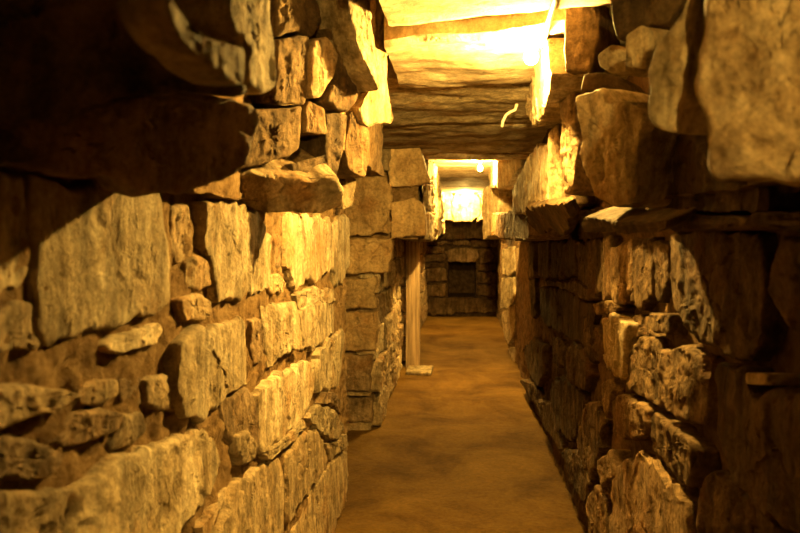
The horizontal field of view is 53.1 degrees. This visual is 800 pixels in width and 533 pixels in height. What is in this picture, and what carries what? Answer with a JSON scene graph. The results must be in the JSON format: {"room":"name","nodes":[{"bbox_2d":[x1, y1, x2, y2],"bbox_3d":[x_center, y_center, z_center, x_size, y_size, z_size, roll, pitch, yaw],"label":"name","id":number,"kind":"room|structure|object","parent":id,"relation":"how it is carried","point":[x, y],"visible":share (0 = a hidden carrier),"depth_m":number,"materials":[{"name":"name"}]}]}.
{"room":"underground stone passage","nodes":[
{"label":"underground stone passage","id":0,"kind":"room"},
{"bbox_2d":[0,25,424,532],"bbox_3d":[-0.914,0.016,5.994,2.467,2.600,16.600,0,3,4],"label":"wall","id":1,"kind":"structure","parent":0,"point":[65,364],"depth_m":1.67,"materials":[{"name":"stone"}]},
{"bbox_2d":[0,0,246,129],"bbox_3d":[-0.507,-0.366,1.098,0.568,0.410,0.297,-1,3,-21],"label":"corbel stone","id":2,"kind":"object","parent":1,"relation":"attached to","point":[62,61],"visible":0.82,"depth_m":1.04,"materials":[{"name":"stone"}]},
{"bbox_2d":[117,0,244,86],"bbox_3d":[-0.259,-0.268,0.979,0.064,0.062,0.230,1,3,12],"label":"corbel stone","id":3,"kind":"object","parent":2,"relation":"attached to","point":[158,27],"visible":1,"depth_m":0.93,"materials":[{"name":"stone"}]},
{"bbox_2d":[194,419,305,532],"bbox_3d":[-0.514,0.608,2.495,0.216,0.093,1.278,0,3,4],"label":"stone wall","id":4,"kind":"structure","parent":1,"relation":"attached to","point":[205,523],"depth_m":2.08,"materials":[{"name":"beige stone"}]},
{"bbox_2d":[272,233,284,271],"bbox_3d":[-0.507,-0.055,2.771,0.207,0.161,0.160,0,3,4],"label":"stone wall","id":5,"kind":"structure","parent":1,"relation":"attached to","point":[276,243],"depth_m":2.71,"materials":[{"name":"brown stone"}]},
{"bbox_2d":[324,434,348,460],"bbox_3d":[-0.399,0.884,3.978,0.214,0.172,0.599,0,3,4],"label":"stone wall","id":6,"kind":"structure","parent":1,"relation":"attached to","point":[332,449],"depth_m":3.92,"materials":[{"name":"beige stone"}]},
{"bbox_2d":[335,178,355,208],"bbox_3d":[-0.281,-0.368,3.925,0.092,0.177,0.130,-2,4,-41],"label":"corbel stone","id":7,"kind":"object","parent":1,"relation":"attached to","point":[349,185],"visible":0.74,"depth_m":3.88,"materials":[{"name":"beige stone"}]},
{"bbox_2d":[336,111,369,178],"bbox_3d":[-0.218,-0.453,2.981,0.127,0.247,0.208,-3,4,-44],"label":"corbel stone","id":8,"kind":"object","parent":1,"relation":"attached to","point":[354,160],"visible":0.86,"depth_m":2.91,"materials":[{"name":"stone"}]},
{"bbox_2d":[347,0,392,126],"bbox_3d":[-0.119,-0.793,3.005,0.143,0.552,0.275,1,3,26],"label":"corbel stone","id":9,"kind":"object","parent":8,"relation":"on","point":[371,108],"visible":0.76,"depth_m":2.97,"materials":[{"name":"beige stone"}]},
{"bbox_2d":[391,198,426,238],"bbox_3d":[0.070,-0.364,6.064,0.274,0.307,0.318,0,3,4],"label":"corbel stone","id":10,"kind":"object","parent":1,"relation":"attached to","point":[409,218],"visible":0.98,"depth_m":5.92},
{"bbox_2d":[400,240,428,360],"bbox_3d":[0.223,0.263,11.287,0.179,1.421,4.926,0,3,4],"label":"stone wall","id":11,"kind":"structure","parent":1,"relation":"attached to","point":[403,288],"depth_m":11.44,"materials":[{"name":"brown stone"}]},
{"bbox_2d":[407,212,437,241],"bbox_3d":[0.181,-0.336,6.912,0.282,0.251,1.247,0,3,4],"label":"corbel stone","id":12,"kind":"object","parent":1,"relation":"attached to","point":[432,225],"visible":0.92,"depth_m":6.64,"materials":[{"name":"stone"}]},
{"bbox_2d":[418,184,434,214],"bbox_3d":[0.174,-0.589,7.196,0.278,0.283,1.428,0,3,4],"label":"corbel stone","id":13,"kind":"object","parent":12,"relation":"on","point":[429,192],"visible":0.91,"depth_m":6.51,"materials":[{"name":"stone"}]},
{"bbox_2d":[425,160,437,189],"bbox_3d":[0.191,-0.854,7.268,0.288,0.290,1.209,0,3,4],"label":"corbel stone","id":14,"kind":"object","parent":13,"relation":"on","point":[431,167],"visible":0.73,"depth_m":7.16,"materials":[{"name":"stone"}]},
{"bbox_2d":[440,220,444,234],"bbox_3d":[0.577,-0.619,12.452,0.296,0.237,2.034,0,3,4],"label":"corbel stone","id":15,"kind":"object","parent":1,"relation":"attached to","point":[443,221],"visible":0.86,"depth_m":11.51,"materials":[{"name":"stone"}]},
{"bbox_3d":[0.552,-0.844,12.585,0.285,0.284,1.739,0,3,4],"label":"corbel stone","id":16,"kind":"object","parent":15,"relation":"on","visible":0},
{"bbox_2d":[443,193,453,220],"bbox_3d":[0.718,-0.935,12.457,0.317,0.498,0.408,0,3,4],"label":"lintel stone","id":17,"kind":"object","parent":16,"relation":"on","point":[448,199],"visible":0.52,"depth_m":12.26,"materials":[{"name":"stone"}]},
{"bbox_3d":[0.244,-0.399,8.122,0.277,0.244,1.208,0,3,4],"label":"corbel stone","id":18,"kind":"object","parent":1,"relation":"attached to","visible":0},
{"bbox_2d":[434,193,439,216],"bbox_3d":[0.278,-0.647,8.523,0.270,0.274,1.230,0,3,4],"label":"corbel stone","id":19,"kind":"object","parent":18,"relation":"on","point":[436,197],"visible":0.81,"depth_m":8.14,"materials":[{"name":"stone"}]},
{"bbox_2d":[335,316,586,532],"bbox_3d":[-0.299,1.217,6.004,3.300,0.028,16.600,0,3,4],"label":"floor","id":20,"kind":"structure","parent":0,"point":[463,447],"depth_m":5.32,"materials":[{"name":"soil"}]},
{"bbox_2d":[346,422,371,429],"bbox_3d":[-0.330,1.191,6.109,0.254,0.062,0.307,0,3,4],"label":"pier stone","id":21,"kind":"object","parent":20,"relation":"on","point":[350,425],"visible":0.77,"depth_m":5.96,"materials":[{"name":"beige stone"}]},
{"bbox_2d":[346,392,375,421],"bbox_3d":[-0.324,1.061,6.117,0.272,0.201,0.308,0,3,4],"label":"pier stone","id":22,"kind":"object","parent":21,"relation":"on","point":[359,408],"visible":0.77,"depth_m":5.97,"materials":[{"name":"brown stone"}]},
{"bbox_2d":[347,391,371,395],"bbox_3d":[-0.329,0.945,6.099,0.244,0.026,0.311,0,3,4],"label":"pier stone","id":23,"kind":"object","parent":22,"relation":"on","point":[351,393],"visible":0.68,"depth_m":5.96,"materials":[{"name":"beige stone"}]},
{"bbox_2d":[345,351,374,391],"bbox_3d":[-0.327,0.786,6.100,0.281,0.296,0.313,0,3,4],"label":"pier stone","id":24,"kind":"object","parent":23,"relation":"on","point":[359,367],"visible":0.72,"depth_m":5.96,"materials":[{"name":"brown stone"}]},
{"bbox_2d":[345,310,380,351],"bbox_3d":[-0.302,0.477,6.084,0.315,0.312,0.312,0,3,4],"label":"pier stone","id":25,"kind":"object","parent":24,"relation":"on","point":[363,330],"visible":0.7,"depth_m":5.94,"materials":[{"name":"stone"}]},
{"bbox_2d":[345,276,377,309],"bbox_3d":[-0.304,0.194,6.069,0.300,0.255,0.319,0,3,4],"label":"pier stone","id":26,"kind":"object","parent":25,"relation":"on","point":[360,292],"visible":0.79,"depth_m":5.93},
{"bbox_2d":[346,238,394,274],"bbox_3d":[-0.253,-0.083,6.049,0.420,0.277,0.321,0,3,4],"label":"pier stone","id":27,"kind":"object","parent":26,"relation":"on","point":[374,255],"visible":0.86,"depth_m":5.91,"materials":[{"name":"stone"}]},
{"bbox_2d":[342,176,393,236],"bbox_3d":[-0.243,-0.453,6.032,0.411,0.456,0.326,0,3,4],"label":"pier stone","id":28,"kind":"object","parent":27,"relation":"on","point":[369,214],"visible":0.74,"depth_m":5.89,"materials":[{"name":"stone"}]},
{"bbox_2d":[376,149,391,172],"bbox_3d":[-0.165,-0.880,6.036,0.235,0.361,0.319,0,3,4],"label":"pier stone","id":29,"kind":"object","parent":28,"relation":"on","point":[386,155],"visible":0.08,"depth_m":5.89,"materials":[{"name":"beige stone"}]},
{"bbox_2d":[388,148,431,187],"bbox_3d":[0.076,-0.749,6.048,0.323,0.313,0.311,0,3,4],"label":"corbel stone","id":30,"kind":"object","parent":28,"relation":"on","point":[407,166],"visible":0.91,"depth_m":5.91,"materials":[{"name":"stone"}]},
{"bbox_2d":[372,385,387,425],"bbox_3d":[-0.196,1.086,6.272,0.164,0.241,0.528,0,3,4],"label":"pier stone","id":31,"kind":"object","parent":20,"relation":"on","point":[380,402],"visible":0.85,"depth_m":6.09,"materials":[{"name":"beige stone"}]},
{"bbox_2d":[370,349,388,391],"bbox_3d":[-0.188,0.818,6.315,0.166,0.269,0.643,0,3,4],"label":"pier stone","id":32,"kind":"object","parent":31,"relation":"on","point":[379,373],"visible":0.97,"depth_m":6.01,"materials":[{"name":"beige stone"}]},
{"bbox_2d":[356,323,384,359],"bbox_3d":[-0.225,0.571,6.252,0.168,0.261,0.560,0,3,4],"label":"pier stone","id":33,"kind":"object","parent":32,"relation":"on","point":[380,348],"visible":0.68,"depth_m":6.20,"materials":[{"name":"stone"}]},
{"bbox_2d":[359,293,385,324],"bbox_3d":[-0.209,0.331,6.216,0.163,0.249,0.487,0,3,4],"label":"pier stone","id":34,"kind":"object","parent":33,"relation":"on","point":[380,297],"visible":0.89,"depth_m":6.08,"materials":[{"name":"brown stone"}]},
{"bbox_2d":[358,272,383,293],"bbox_3d":[-0.214,0.092,6.245,0.169,0.240,0.572,0,3,4],"label":"pier stone","id":35,"kind":"object","parent":34,"relation":"on","point":[380,287],"visible":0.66,"depth_m":6.07,"materials":[{"name":"stone"}]},
{"bbox_2d":[385,372,393,399],"bbox_3d":[-0.167,1.049,6.892,0.178,0.261,0.673,0,3,4],"label":"pier stone","id":36,"kind":"object","parent":20,"relation":"on","point":[389,383],"visible":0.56,"depth_m":7.04,"materials":[{"name":"beige stone"}]},
{"bbox_2d":[386,341,396,381],"bbox_3d":[-0.147,0.810,7.002,0.181,0.279,0.693,0,3,6],"label":"pier stone","id":37,"kind":"object","parent":36,"relation":"on","point":[392,353],"visible":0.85,"depth_m":7.00,"materials":[{"name":"beige stone"}]},
{"bbox_2d":[383,310,396,349],"bbox_3d":[-0.139,0.539,6.889,0.181,0.274,0.692,0,3,4],"label":"pier stone","id":38,"kind":"object","parent":37,"relation":"on","point":[390,333],"visible":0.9,"depth_m":6.77,"materials":[{"name":"beige stone"}]},
{"bbox_2d":[380,287,390,313],"bbox_3d":[-0.169,0.302,6.818,0.173,0.245,0.699,0,3,4],"label":"pier stone","id":39,"kind":"object","parent":38,"relation":"on","point":[386,291],"visible":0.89,"depth_m":6.74,"materials":[{"name":"beige stone"}]},
{"bbox_2d":[384,260,396,287],"bbox_3d":[-0.138,0.060,6.887,0.173,0.230,0.695,0,3,4],"label":"pier stone","id":40,"kind":"object","parent":39,"relation":"on","point":[390,277],"visible":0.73,"depth_m":6.84,"materials":[{"name":"beige stone"}]},
{"bbox_2d":[390,305,396,330],"bbox_3d":[-0.116,0.522,7.591,0.171,0.264,0.686,0,3,4],"label":"pier stone","id":41,"kind":"object","parent":37,"relation":"on","point":[394,307],"visible":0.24,"depth_m":7.74,"materials":[{"name":"beige stone"}]},
{"bbox_2d":[389,281,397,307],"bbox_3d":[-0.122,0.250,7.519,0.164,0.246,0.700,0,3,4],"label":"pier stone","id":42,"kind":"object","parent":41,"relation":"on","point":[393,289],"visible":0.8,"depth_m":7.50,"materials":[{"name":"stone"}]},
{"bbox_2d":[391,358,398,388],"bbox_3d":[-0.105,1.015,7.588,0.169,0.253,0.691,0,3,4],"label":"pier stone","id":43,"kind":"object","parent":20,"relation":"on","point":[395,369],"visible":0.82,"depth_m":7.45,"materials":[{"name":"beige stone"}]},
{"bbox_2d":[393,330,399,355],"bbox_3d":[-0.101,0.760,7.697,0.167,0.272,0.706,0,3,4],"label":"pier stone","id":44,"kind":"object","parent":43,"relation":"on","point":[396,340],"visible":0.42,"depth_m":7.81,"materials":[{"name":"beige stone"}]},
{"bbox_2d":[394,299,401,328],"bbox_3d":[-0.073,0.475,8.232,0.167,0.265,0.586,0,3,4],"label":"pier stone","id":45,"kind":"object","parent":44,"relation":"on","point":[398,304],"visible":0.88,"depth_m":8.07,"materials":[{"name":"beige stone"}]},
{"bbox_2d":[396,279,400,299],"bbox_3d":[-0.090,0.226,8.185,0.168,0.268,0.649,0,3,4],"label":"pier stone","id":46,"kind":"object","parent":45,"relation":"on","point":[398,294],"visible":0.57,"depth_m":8.28,"materials":[{"name":"stone"}]},
{"bbox_2d":[396,256,404,278],"bbox_3d":[-0.042,0.004,8.214,0.162,0.219,0.555,0,3,4],"label":"pier stone","id":47,"kind":"object","parent":46,"relation":"on","point":[400,261],"visible":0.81,"depth_m":7.96,"materials":[{"name":"beige stone"}]},
{"bbox_2d":[397,240,403,256],"bbox_3d":[-0.048,-0.216,8.239,0.161,0.222,0.499,0,3,4],"label":"pier stone","id":48,"kind":"object","parent":47,"relation":"on","point":[400,242],"visible":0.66,"depth_m":8.01,"materials":[{"name":"beige stone"}]},
{"bbox_2d":[397,349,402,378],"bbox_3d":[-0.065,0.992,8.249,0.167,0.248,0.602,0,3,4],"label":"pier stone","id":49,"kind":"object","parent":20,"relation":"on","point":[399,356],"visible":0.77,"depth_m":8.14,"materials":[{"name":"stone"}]},
{"bbox_2d":[396,323,403,350],"bbox_3d":[-0.047,0.725,8.291,0.172,0.260,0.478,0,3,4],"label":"pier stone","id":50,"kind":"object","parent":49,"relation":"on","point":[400,327],"visible":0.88,"depth_m":8.17,"materials":[{"name":"brown stone"}]},
{"bbox_2d":[406,365,433,375],"bbox_3d":[0.204,1.092,8.383,0.281,0.055,0.432,0,3,4],"label":"footing slab","id":51,"kind":"object","parent":20,"relation":"on","point":[420,370],"visible":0.99,"depth_m":8.28,"materials":[{"name":"stone"}]},
{"bbox_2d":[406,242,419,367],"bbox_3d":[0.140,0.412,8.623,0.156,1.360,0.146,0,3,4],"label":"wooden post","id":52,"kind":"object","parent":51,"relation":"on","point":[412,248],"visible":0.98,"depth_m":8.55,"materials":[{"name":"brown wood"}]},
{"bbox_2d":[424,238,497,316],"bbox_3d":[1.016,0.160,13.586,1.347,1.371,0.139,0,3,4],"label":"stone wall","id":53,"kind":"structure","parent":0,"point":[442,306],"depth_m":13.54,"materials":[{"name":"stone"}]},
{"bbox_2d":[425,262,495,270],"bbox_3d":[0.992,0.002,13.581,1.273,0.147,0.136,0,3,4],"label":"stone wall","id":54,"kind":"structure","parent":53,"relation":"attached to","point":[484,267],"depth_m":13.50,"materials":[{"name":"stone"}]},
{"bbox_2d":[438,218,482,239],"bbox_3d":[1.041,-0.623,13.387,0.836,0.370,0.417,0,3,4],"label":"lintel stone","id":55,"kind":"object","parent":53,"relation":"on","point":[453,230],"visible":0.78,"depth_m":13.20,"materials":[{"name":"stone"}]},
{"bbox_2d":[434,160,493,177],"bbox_3d":[0.633,-1.098,8.130,1.220,0.205,2.822,0,3,4],"label":"ceiling","id":56,"kind":"structure","parent":0,"point":[458,171],"depth_m":8.52,"materials":[{"name":"stone"}]},
{"bbox_2d":[439,176,488,192],"bbox_3d":[0.844,-1.171,10.893,1.220,0.231,2.693,0,3,4],"label":"ceiling","id":57,"kind":"structure","parent":0,"point":[445,181],"depth_m":10.49,"materials":[{"name":"stone"}]},
{"bbox_2d":[382,122,549,160],"bbox_3d":[0.452,-0.938,5.762,1.220,0.242,1.891,0,3,4],"label":"ceiling","id":58,"kind":"structure","parent":0,"point":[515,137],"depth_m":5.40,"materials":[{"name":"stone"}]},
{"bbox_2d":[379,0,611,125],"bbox_3d":[0.255,-0.879,3.175,1.220,0.224,3.299,0,3,4],"label":"ceiling","id":59,"kind":"structure","parent":0,"point":[490,49],"depth_m":3.04,"materials":[{"name":"stone"}]},
{"bbox_2d":[501,104,517,126],"bbox_3d":[0.555,-0.766,4.058,0.090,0.119,0.016,0,3,4],"label":"electrical cable","id":60,"kind":"object","parent":59,"relation":"attached to","point":[516,105],"visible":1,"depth_m":4.05,"materials":[{"name":"plastic"}]},
{"bbox_2d":[524,36,537,64],"bbox_3d":[0.445,-0.762,2.711,0.048,0.154,0.048,0,3,4],"label":"ceiling lamp","id":61,"kind":"object","parent":59,"relation":"attached to","point":[531,56],"visible":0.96,"depth_m":2.70,"materials":[{"name":"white glass"}]},
{"bbox_2d":[528,36,534,48],"bbox_3d":[0.445,-0.788,2.710,0.024,0.101,0.024,0,3,4],"label":"socket","id":62,"kind":"object","parent":61,"relation":"attached to","point":[531,40],"depth_m":2.70,"materials":[{"name":"plastic"}]},
{"bbox_2d":[496,76,799,532],"bbox_3d":[1.246,0.024,5.830,1.000,2.600,16.600,0,3,4],"label":"wall","id":63,"kind":"structure","parent":0,"point":[787,359],"depth_m":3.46,"materials":[{"name":"stone"}]},
{"bbox_2d":[0,273,799,532],"bbox_3d":[0.237,0.170,3.321,1.610,0.359,4.883,0,3,4],"label":"stone wall","id":64,"kind":"structure","parent":63,"relation":"attached to","point":[689,388],"depth_m":1.52,"materials":[{"name":"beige stone"}]},
{"bbox_2d":[21,174,349,532],"bbox_3d":[-0.487,0.581,2.802,0.223,1.611,3.253,0,3,4],"label":"stone wall","id":65,"kind":"structure","parent":64,"relation":"on","point":[99,258],"depth_m":1.87,"materials":[{"name":"stone"}]},
{"bbox_2d":[0,300,39,351],"bbox_3d":[-0.629,0.088,1.086,0.205,0.080,0.200,0,3,4],"label":"stone wall","id":66,"kind":"structure","parent":65,"relation":"on","point":[16,332],"depth_m":1.11,"materials":[{"name":"beige stone"}]},
{"bbox_2d":[0,172,29,290],"bbox_3d":[-0.629,-0.032,1.056,0.210,0.194,0.231,0,3,4],"label":"stone wall","id":67,"kind":"structure","parent":66,"relation":"on","point":[13,227],"depth_m":1.10,"materials":[{"name":"stone"}]},
{"bbox_2d":[4,92,258,196],"bbox_3d":[-0.568,-0.229,1.291,0.336,0.233,0.661,2,3,33],"label":"corbel stone","id":68,"kind":"object","parent":67,"relation":"on","point":[174,143],"visible":0.86,"depth_m":1.29,"materials":[{"name":"brown stone"}]},
{"bbox_2d":[172,0,275,94],"bbox_3d":[-0.355,-0.441,1.452,0.207,0.252,0.213,1,3,14],"label":"corbel stone","id":69,"kind":"object","parent":68,"relation":"on","point":[246,24],"visible":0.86,"depth_m":1.40,"materials":[{"name":"stone"}]},
{"bbox_2d":[240,148,343,212],"bbox_3d":[-0.385,-0.276,2.439,0.382,0.228,0.278,-2,3,-30],"label":"corbel stone","id":70,"kind":"object","parent":65,"relation":"on","point":[277,188],"visible":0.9,"depth_m":2.36,"materials":[{"name":"beige stone"}]},
{"bbox_2d":[241,106,301,168],"bbox_3d":[-0.462,-0.377,2.369,0.260,0.203,0.260,2,4,41],"label":"corbel stone","id":71,"kind":"object","parent":70,"relation":"on","point":[277,136],"visible":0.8,"depth_m":2.30,"materials":[{"name":"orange stone"}]},
{"bbox_2d":[250,35,308,108],"bbox_3d":[-0.385,-0.581,2.403,0.212,0.217,0.155,2,4,41],"label":"corbel stone","id":72,"kind":"object","parent":71,"relation":"on","point":[290,53],"visible":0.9,"depth_m":2.34,"materials":[{"name":"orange stone"}]},
{"bbox_2d":[270,0,320,39],"bbox_3d":[-0.369,-0.793,2.431,0.211,0.248,0.187,2,4,41],"label":"corbel stone","id":73,"kind":"object","parent":72,"relation":"on","point":[288,18],"visible":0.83,"depth_m":2.36,"materials":[{"name":"stone"}]},
{"bbox_2d":[276,101,326,137],"bbox_3d":[-0.325,-0.452,2.487,0.204,0.099,0.102,2,4,41],"label":"corbel stone","id":74,"kind":"object","parent":70,"relation":"on","point":[313,122],"visible":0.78,"depth_m":2.41,"materials":[{"name":"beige stone"}]},
{"bbox_2d":[306,37,337,98],"bbox_3d":[-0.300,-0.608,2.492,0.205,0.193,0.124,2,4,41],"label":"corbel stone","id":75,"kind":"object","parent":74,"relation":"on","point":[322,56],"visible":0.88,"depth_m":2.41,"materials":[{"name":"beige stone"}]},
{"bbox_2d":[284,113,346,174],"bbox_3d":[-0.316,-0.363,2.514,0.210,0.241,0.250,2,4,41],"label":"corbel stone","id":76,"kind":"object","parent":70,"relation":"on","point":[327,149],"visible":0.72,"depth_m":2.49,"materials":[{"name":"stone"}]},
{"bbox_2d":[305,28,357,113],"bbox_3d":[-0.251,-0.615,2.569,0.209,0.249,0.148,2,4,41],"label":"corbel stone","id":77,"kind":"object","parent":76,"relation":"on","point":[340,94],"visible":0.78,"depth_m":2.50,"materials":[{"name":"stone"}]},
{"bbox_2d":[316,0,378,91],"bbox_3d":[-0.170,-0.748,2.476,0.140,0.383,0.208,1,3,26],"label":"corbel stone","id":78,"kind":"object","parent":77,"relation":"on","point":[349,21],"visible":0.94,"depth_m":2.47,"materials":[{"name":"stone"}]},
{"bbox_2d":[602,235,622,300],"bbox_3d":[0.904,0.011,3.140,0.208,0.270,0.142,0,3,4],"label":"stone wall","id":79,"kind":"structure","parent":64,"relation":"on","point":[609,241],"depth_m":3.10,"materials":[{"name":"orange stone"}]},
{"bbox_2d":[228,378,721,487],"bbox_3d":[0.188,0.511,2.655,1.567,0.229,1.340,0,3,4],"label":"stone wall","id":80,"kind":"structure","parent":63,"relation":"attached to","point":[689,455],"depth_m":2.24,"materials":[{"name":"stone"}]},
{"bbox_2d":[181,236,799,336],"bbox_3d":[0.122,0.026,1.836,1.589,0.218,1.264,0,3,4],"label":"stone wall","id":81,"kind":"structure","parent":63,"relation":"attached to","point":[784,286],"depth_m":1.39,"materials":[{"name":"stone"}]},
{"bbox_2d":[168,202,190,264],"bbox_3d":[-0.582,-0.074,1.787,0.208,0.141,0.136,0,3,4],"label":"stone wall","id":82,"kind":"structure","parent":81,"relation":"on","point":[179,216],"depth_m":1.77,"materials":[{"name":"beige stone"}]},
{"bbox_2d":[583,206,696,233],"bbox_3d":[0.577,-0.119,1.994,0.093,0.076,0.689,0,3,-2],"label":"corbel stone","id":83,"kind":"object","parent":81,"relation":"attached to","point":[624,220],"visible":1,"depth_m":1.91,"materials":[{"name":"stone"}]},
{"bbox_2d":[576,88,680,207],"bbox_3d":[0.615,-0.303,2.048,0.237,0.305,0.270,-1,3,-26],"label":"corbel stone","id":84,"kind":"object","parent":83,"relation":"on","point":[627,161],"visible":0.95,"depth_m":1.97,"materials":[{"name":"stone"}]},
{"bbox_2d":[670,211,799,231],"bbox_3d":[0.753,-0.078,1.389,0.328,0.043,0.979,0,3,4],"label":"corbel stone","id":85,"kind":"object","parent":81,"relation":"on","point":[770,220],"visible":0.94,"depth_m":1.46,"materials":[{"name":"stone"}]},
{"bbox_2d":[488,160,497,187],"bbox_3d":[1.085,-0.924,8.107,0.315,0.362,2.282,0,3,4],"label":"corbel stone","id":86,"kind":"object","parent":63,"relation":"attached to","point":[493,174],"visible":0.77,"depth_m":7.84,"materials":[{"name":"stone"}]},
{"bbox_2d":[481,186,512,238],"bbox_3d":[1.202,-0.633,9.384,0.363,0.634,0.463,-1,3,-22],"label":"corbel stone","id":87,"kind":"object","parent":63,"relation":"attached to","point":[494,200],"visible":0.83,"depth_m":9.27,"materials":[{"name":"stone"}]},
{"bbox_2d":[500,277,515,309],"bbox_3d":[1.309,0.311,9.250,0.168,0.401,0.507,-1,3,-11],"label":"stone wall","id":88,"kind":"structure","parent":63,"relation":"attached to","point":[508,285],"depth_m":9.21,"materials":[{"name":"stone"}]},
{"bbox_2d":[501,246,518,361],"bbox_3d":[1.338,0.493,9.072,0.165,1.473,0.841,0,3,-10],"label":"stone wall","id":89,"kind":"structure","parent":63,"relation":"attached to","point":[508,319],"depth_m":9.14,"materials":[{"name":"beige stone"}]},
{"bbox_2d":[497,159,525,189],"bbox_3d":[0.990,-0.922,6.634,0.209,0.552,0.428,-1,3,-21],"label":"corbel stone","id":90,"kind":"object","parent":63,"relation":"attached to","point":[508,170],"visible":0.31,"depth_m":6.65,"materials":[{"name":"stone"}]},
{"bbox_2d":[520,379,546,404],"bbox_3d":[1.144,0.991,6.455,0.234,0.219,1.703,0,3,4],"label":"stone","id":91,"kind":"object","parent":63,"relation":"attached to","point":[534,392],"depth_m":6.32,"materials":[{"name":"stone"}]},
{"bbox_2d":[491,210,578,240],"bbox_3d":[0.972,-0.327,6.224,0.335,0.249,4.060,0,3,4],"label":"corbel stone","id":92,"kind":"object","parent":63,"relation":"attached to","point":[509,225],"visible":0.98,"depth_m":5.26,"materials":[{"name":"brown stone"}]},
{"bbox_2d":[524,195,580,235],"bbox_3d":[0.649,-0.218,3.465,0.148,0.171,1.601,0,3,4],"label":"corbel stone","id":93,"kind":"object","parent":92,"relation":"on","point":[561,215],"visible":1,"depth_m":3.16,"materials":[{"name":"stone"}]},
{"bbox_2d":[547,123,594,204],"bbox_3d":[0.677,-0.398,3.166,0.213,0.324,0.086,-2,4,-39],"label":"corbel stone","id":94,"kind":"object","parent":93,"relation":"on","point":[555,168],"visible":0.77,"depth_m":3.10,"materials":[{"name":"brown stone"}]},
{"bbox_2d":[512,143,597,214],"bbox_3d":[0.800,-0.440,4.332,0.266,0.336,2.186,0,3,4],"label":"corbel stone","id":95,"kind":"object","parent":92,"relation":"on","point":[532,184],"visible":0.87,"depth_m":3.94,"materials":[{"name":"stone"}]},
{"bbox_2d":[552,337,568,367],"bbox_3d":[1.040,0.515,4.893,0.219,0.208,0.571,0,3,4],"label":"stone wall","id":96,"kind":"structure","parent":63,"relation":"attached to","point":[560,345],"depth_m":4.64,"materials":[{"name":"orange stone"}]},
{"bbox_2d":[525,38,627,127],"bbox_3d":[0.690,-0.707,3.223,0.319,0.274,1.328,0,3,4],"label":"corbel stone","id":97,"kind":"object","parent":63,"relation":"attached to","point":[551,84],"visible":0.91,"depth_m":2.74,"materials":[{"name":"stone"}]},
{"bbox_2d":[538,0,557,50],"bbox_3d":[0.453,-0.750,2.423,0.019,0.018,0.792,0,3,6],"label":"conduit","id":98,"kind":"object","parent":97,"relation":"attached to","point":[553,4],"visible":0.96,"depth_m":2.45,"materials":[{"name":"plastic"}]},
{"bbox_2d":[560,91,594,195],"bbox_3d":[0.660,-0.449,2.779,0.210,0.405,0.099,-1,3,-26],"label":"corbel stone","id":99,"kind":"object","parent":63,"relation":"attached to","point":[576,181],"visible":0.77,"depth_m":2.74,"materials":[{"name":"brown stone"}]},
{"bbox_2d":[563,6,619,74],"bbox_3d":[0.620,-0.719,2.569,0.129,0.228,0.212,2,3,37],"label":"corbel stone","id":100,"kind":"object","parent":63,"relation":"attached to","point":[588,30],"visible":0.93,"depth_m":2.49,"materials":[{"name":"stone"}]},
{"bbox_2d":[581,316,604,363],"bbox_3d":[0.939,0.336,3.534,0.216,0.196,0.430,0,3,4],"label":"stone wall","id":101,"kind":"structure","parent":63,"relation":"attached to","point":[593,342],"depth_m":3.51,"materials":[{"name":"stone"}]},
{"bbox_2d":[581,73,644,93],"bbox_3d":[0.660,-0.525,2.384,0.177,0.085,0.206,2,3,34],"label":"corbel stone","id":102,"kind":"object","parent":63,"relation":"attached to","point":[591,82],"visible":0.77,"depth_m":2.32,"materials":[{"name":"stone"}]},
{"bbox_2d":[596,449,630,486],"bbox_3d":[0.888,0.778,3.104,0.209,0.203,0.363,0,3,4],"label":"stone wall","id":103,"kind":"structure","parent":63,"relation":"attached to","point":[607,465],"depth_m":3.00,"materials":[{"name":"orange stone"}]},
{"bbox_2d":[598,45,648,77],"bbox_3d":[0.587,-0.509,2.004,0.207,0.076,0.079,-2,4,-40],"label":"corbel stone","id":104,"kind":"object","parent":63,"relation":"attached to","point":[612,59],"visible":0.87,"depth_m":1.94,"materials":[{"name":"stone"}]},
{"bbox_2d":[626,26,668,69],"bbox_3d":[0.567,-0.459,1.715,0.205,0.095,0.063,-2,4,-40],"label":"corbel stone","id":105,"kind":"object","parent":63,"relation":"attached to","point":[642,42],"visible":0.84,"depth_m":1.65,"materials":[{"name":"stone"}]},
{"bbox_2d":[611,0,687,41],"bbox_3d":[0.603,-0.615,1.848,0.184,0.188,0.224,2,3,35],"label":"corbel stone","id":106,"kind":"object","parent":63,"relation":"attached to","point":[627,15],"visible":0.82,"depth_m":1.79,"materials":[{"name":"stone"}]},
{"bbox_2d":[648,0,706,135],"bbox_3d":[0.507,-0.339,1.313,0.229,0.246,0.095,-2,3,-37],"label":"corbel stone","id":107,"kind":"object","parent":63,"relation":"attached to","point":[674,106],"visible":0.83,"depth_m":1.25,"materials":[{"name":"stone"}]},
{"bbox_2d":[639,134,799,214],"bbox_3d":[0.760,-0.238,1.899,0.214,0.246,1.051,0,3,4],"label":"corbel stone","id":108,"kind":"object","parent":63,"relation":"attached to","point":[692,175],"visible":0.45,"depth_m":1.70,"materials":[{"name":"stone"}]},
{"bbox_2d":[694,0,799,185],"bbox_3d":[0.625,-0.278,1.164,0.279,0.366,0.385,3,4,45],"label":"corbel stone","id":109,"kind":"object","parent":63,"relation":"attached to","point":[747,81],"visible":1,"depth_m":1.07,"materials":[{"name":"stone"}]},
{"bbox_3d":[1.007,-1.243,13.030,1.220,0.171,1.592,0,3,4],"label":"ceiling slab","id":110,"kind":"structure","parent":0,"visible":0},
{"bbox_2d":[451,193,480,221],"bbox_3d":[1.031,-0.928,12.412,0.470,0.486,0.410,0,3,4],"label":"lintel stone","id":111,"kind":"object","parent":110,"relation":"attached to","point":[466,209],"visible":0.94,"depth_m":12.22,"materials":[{"name":"stone"}]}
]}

